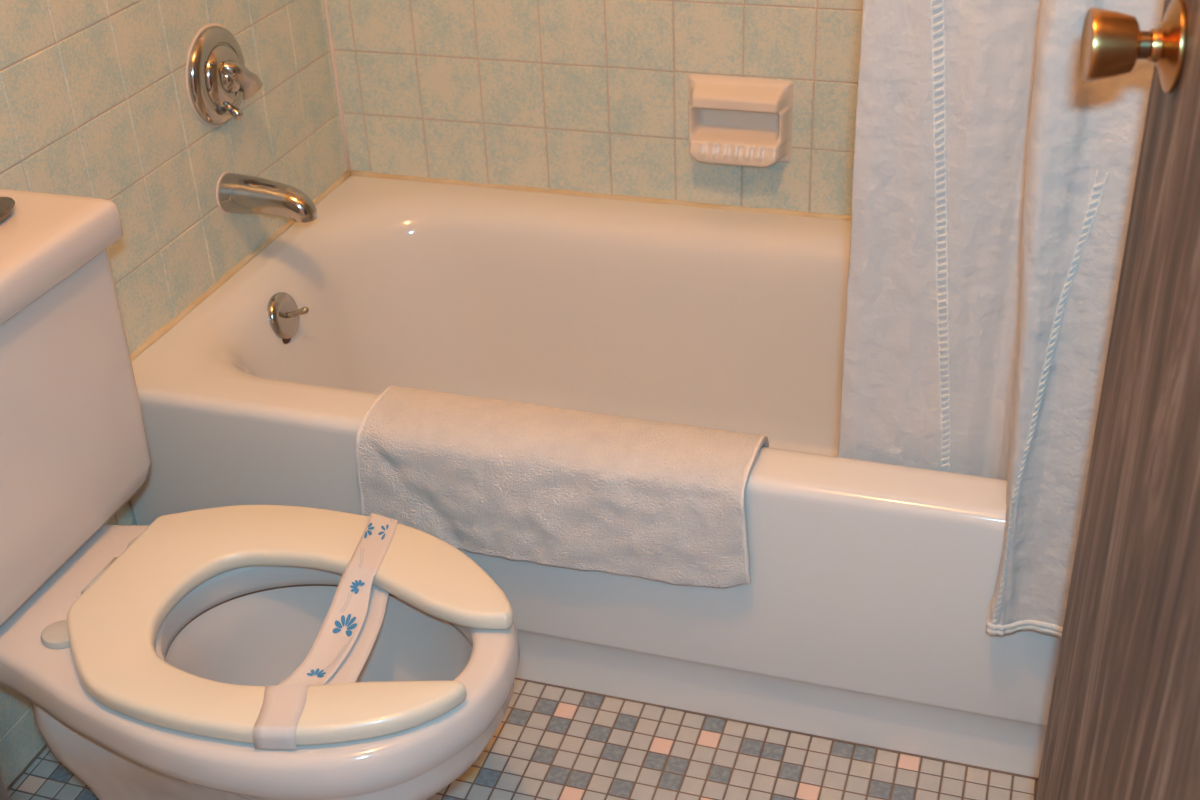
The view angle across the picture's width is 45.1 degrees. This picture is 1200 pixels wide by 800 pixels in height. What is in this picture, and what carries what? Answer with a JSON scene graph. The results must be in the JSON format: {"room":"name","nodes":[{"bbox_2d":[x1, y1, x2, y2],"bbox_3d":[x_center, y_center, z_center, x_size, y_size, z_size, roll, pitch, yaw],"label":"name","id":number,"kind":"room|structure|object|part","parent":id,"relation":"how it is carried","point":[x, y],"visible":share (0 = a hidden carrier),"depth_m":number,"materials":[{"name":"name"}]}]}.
{"room":"bathroom","nodes":[
{"label":"bathroom","id":0,"kind":"room"},
{"bbox_2d":[0,0,346,786],"bbox_3d":[-0.801,-0.719,1.329,0.101,2.620,1.829,8,33,16],"label":"wall","id":1,"kind":"structure","parent":0,"point":[95,103],"depth_m":1.98,"materials":[{"name":"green tile"}]},
{"bbox_2d":[186,23,262,126],"bbox_3d":[-0.532,-0.466,2.083,0.052,0.147,0.147,8,33,16],"label":"shower valve","id":2,"kind":"object","parent":1,"relation":"attached to","point":[218,79],"visible":1,"depth_m":2.06,"materials":[{"name":"silver metal"}]},
{"bbox_3d":[-0.517,-0.466,2.099,0.032,0.071,0.078,8,33,16],"label":"lever","id":3,"kind":"part","parent":2,"relation":"part of","materials":[{"name":"silver metal"}]},
{"bbox_2d":[216,171,317,222],"bbox_3d":[-0.489,-0.301,2.142,0.145,0.063,0.063,8,33,16],"label":"spout","id":4,"kind":"object","parent":1,"relation":"attached to","point":[235,193],"visible":1,"depth_m":2.13,"materials":[{"name":"silver metal"}]},
{"bbox_2d":[324,0,350,170],"bbox_3d":[-0.466,-0.996,2.160,0.008,1.400,0.008,8,33,16],"label":"trim","id":5,"kind":"structure","parent":1,"relation":"attached to","point":[332,51],"depth_m":2.44,"materials":[{"name":"beige"}]},
{"bbox_2d":[7,677,1037,790],"bbox_3d":[-0.069,0.634,1.569,1.504,0.004,0.903,8,33,16],"label":"trim","id":6,"kind":"structure","parent":1,"relation":"attached to","point":[23,771],"depth_m":1.88,"materials":[{"name":"tile"}]},
{"bbox_3d":[0.010,-1.290,0.933,1.525,0.060,0.060,8,33,16],"label":"curtain rod","id":7,"kind":"object","parent":1,"relation":"attached to","visible":0},
{"bbox_2d":[838,0,1164,637],"bbox_3d":[0.480,-0.471,1.243,0.550,1.678,0.157,18,37,30],"label":"shower curtain","id":8,"kind":"object","parent":7,"relation":"hanging from","point":[993,183],"visible":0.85,"depth_m":1.52,"materials":[{"name":"white fabric"}]},
{"bbox_2d":[8,679,1037,799],"bbox_3d":[-0.086,0.706,1.501,1.525,0.050,1.094,8,33,16],"label":"floor","id":9,"kind":"structure","parent":0,"point":[549,743],"depth_m":1.84,"materials":[{"name":"tile"}]},
{"bbox_2d":[0,188,519,799],"bbox_3d":[-0.430,0.230,1.539,0.712,0.752,0.439,8,33,16],"label":"toilet","id":10,"kind":"object","parent":9,"relation":"on","point":[145,657],"visible":0.92,"depth_m":1.51,"materials":[{"name":"white ceramic"}]},
{"bbox_2d":[0,197,14,222],"bbox_3d":[-0.644,-0.191,1.512,0.050,0.012,0.084,8,33,16],"label":"dish","id":11,"kind":"object","parent":10,"relation":"on","point":[7,204],"visible":1,"depth_m":1.53,"materials":[{"name":"silver metal"}]},
{"bbox_3d":[-0.684,-0.103,1.427,0.208,0.047,0.439,8,33,16],"label":"tank lid","id":12,"kind":"part","parent":10,"relation":"part of","materials":[{"name":"white ceramic"}]},
{"bbox_3d":[-0.680,0.051,1.522,0.192,0.314,0.419,8,33,16],"label":"tank","id":13,"kind":"part","parent":10,"relation":"part of","materials":[{"name":"white ceramic"}]},
{"bbox_3d":[-0.418,0.386,1.632,0.702,0.386,0.379,8,33,16],"label":"bowl","id":14,"kind":"part","parent":10,"relation":"part of","materials":[{"name":"white ceramic"}]},
{"bbox_3d":[-0.322,0.223,1.495,0.453,0.022,0.346,8,33,16],"label":"seat","id":15,"kind":"part","parent":10,"relation":"part of","materials":[{"name":"white plastic"}]},
{"bbox_2d":[252,513,398,749],"bbox_3d":[-0.264,0.233,1.483,0.080,0.037,0.348,6,32,15],"label":"sanitary band","id":16,"kind":"object","parent":10,"relation":"on","point":[348,633],"visible":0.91,"depth_m":1.48,"materials":[{"name":"beige paper"}]},
{"bbox_2d":[307,668,325,676],"bbox_3d":[-0.282,0.272,1.445,0.019,0.002,0.012,7,32,15],"label":"flower","id":17,"kind":"object","parent":16,"relation":"on","point":[311,672],"depth_m":1.45,"materials":[{"name":"blue paper"}]},
{"bbox_2d":[333,614,356,635],"bbox_3d":[-0.263,0.232,1.496,0.026,0.005,0.029,8,33,16],"label":"flower","id":18,"kind":"object","parent":16,"relation":"on","point":[343,624],"depth_m":1.50,"materials":[{"name":"blue paper"}]},
{"bbox_2d":[350,580,364,593],"bbox_3d":[-0.257,0.197,1.528,0.015,0.006,0.016,8,33,16],"label":"flower","id":19,"kind":"object","parent":16,"relation":"on","point":[356,586],"depth_m":1.53,"materials":[{"name":"blue paper"}]},
{"bbox_2d":[364,523,374,537],"bbox_3d":[-0.254,0.144,1.594,0.008,0.001,0.029,2,31,7],"label":"flower","id":20,"kind":"object","parent":16,"relation":"on","point":[369,532],"depth_m":1.59,"materials":[{"name":"blue paper"}]},
{"bbox_2d":[378,524,388,539],"bbox_3d":[-0.239,0.145,1.591,0.008,0.001,0.028,1,31,6],"label":"flower","id":21,"kind":"object","parent":16,"relation":"on","point":[383,529],"depth_m":1.59,"materials":[{"name":"blue paper"}]},
{"bbox_2d":[130,176,1060,777],"bbox_3d":[0.180,0.060,2.111,1.520,0.398,0.745,8,33,16],"label":"bathtub","id":22,"kind":"object","parent":9,"relation":"on","point":[861,616],"visible":0.59,"depth_m":1.96,"materials":[{"name":"white ceramic"}]},
{"bbox_3d":[-0.482,-0.128,2.206,0.026,0.071,0.072,8,33,16],"label":"overflow plate","id":23,"kind":"part","parent":22,"relation":"part of","materials":[{"name":"silver metal"}]},
{"bbox_2d":[282,338,290,343],"bbox_3d":[-0.481,-0.095,2.215,0.008,0.019,0.030,8,33,16],"label":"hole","id":24,"kind":"object","parent":22,"relation":"attached to","point":[284,340],"depth_m":2.21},
{"bbox_3d":[-0.461,-0.133,2.200,0.037,0.019,0.012,-2,31,1],"label":"trip lever","id":25,"kind":"part","parent":22,"relation":"part of","materials":[{"name":"silver metal"}]},
{"bbox_2d":[355,385,768,587],"bbox_3d":[-0.044,0.103,1.827,0.510,0.189,0.163,8,33,16],"label":"bath mat","id":26,"kind":"object","parent":22,"relation":"on","point":[544,485],"visible":0.95,"depth_m":1.76,"materials":[{"name":"fabric"}]},
{"bbox_2d":[327,0,862,214],"bbox_3d":[0.266,-1.103,1.879,1.525,2.620,0.101,8,33,16],"label":"wall","id":27,"kind":"structure","parent":0,"point":[588,96],"depth_m":2.31,"materials":[{"name":"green tile"}]},
{"bbox_2d":[130,170,850,361],"bbox_3d":[0.173,-0.119,2.022,1.528,0.016,0.729,8,33,16],"label":"caulk","id":28,"kind":"structure","parent":27,"relation":"attached to","point":[162,331],"depth_m":2.34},
{"bbox_2d":[688,74,792,167],"bbox_3d":[0.210,-0.425,2.230,0.166,0.133,0.052,8,33,16],"label":"soap dish","id":29,"kind":"object","parent":27,"relation":"attached to","point":[740,121],"visible":1,"depth_m":2.23,"materials":[{"name":"beige ceramic"}]},
{"bbox_3d":[-0.279,-0.204,0.439,1.725,2.620,0.120,8,33,16],"label":"wall","id":30,"kind":"structure","parent":0,"visible":0},
{"bbox_2d":[0,769,10,799],"bbox_3d":[-0.018,0.015,0.559,0.816,2.100,0.014,8,33,16],"label":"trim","id":31,"kind":"structure","parent":30,"relation":"attached to","point":[4,794],"depth_m":0.81,"materials":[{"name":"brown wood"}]},
{"bbox_2d":[1035,0,1199,799],"bbox_3d":[0.336,-0.081,0.755,0.094,2.008,0.672,3,32,9],"label":"door","id":32,"kind":"structure","parent":30,"relation":"in","point":[1123,723],"depth_m":1.00,"materials":[{"name":"brown wood"}]},
{"bbox_3d":[0.355,-0.240,0.980,0.055,0.049,0.049,8,33,16],"label":"knob","id":33,"kind":"part","parent":32,"relation":"part of","materials":[{"name":"gold metal"}]}
]}

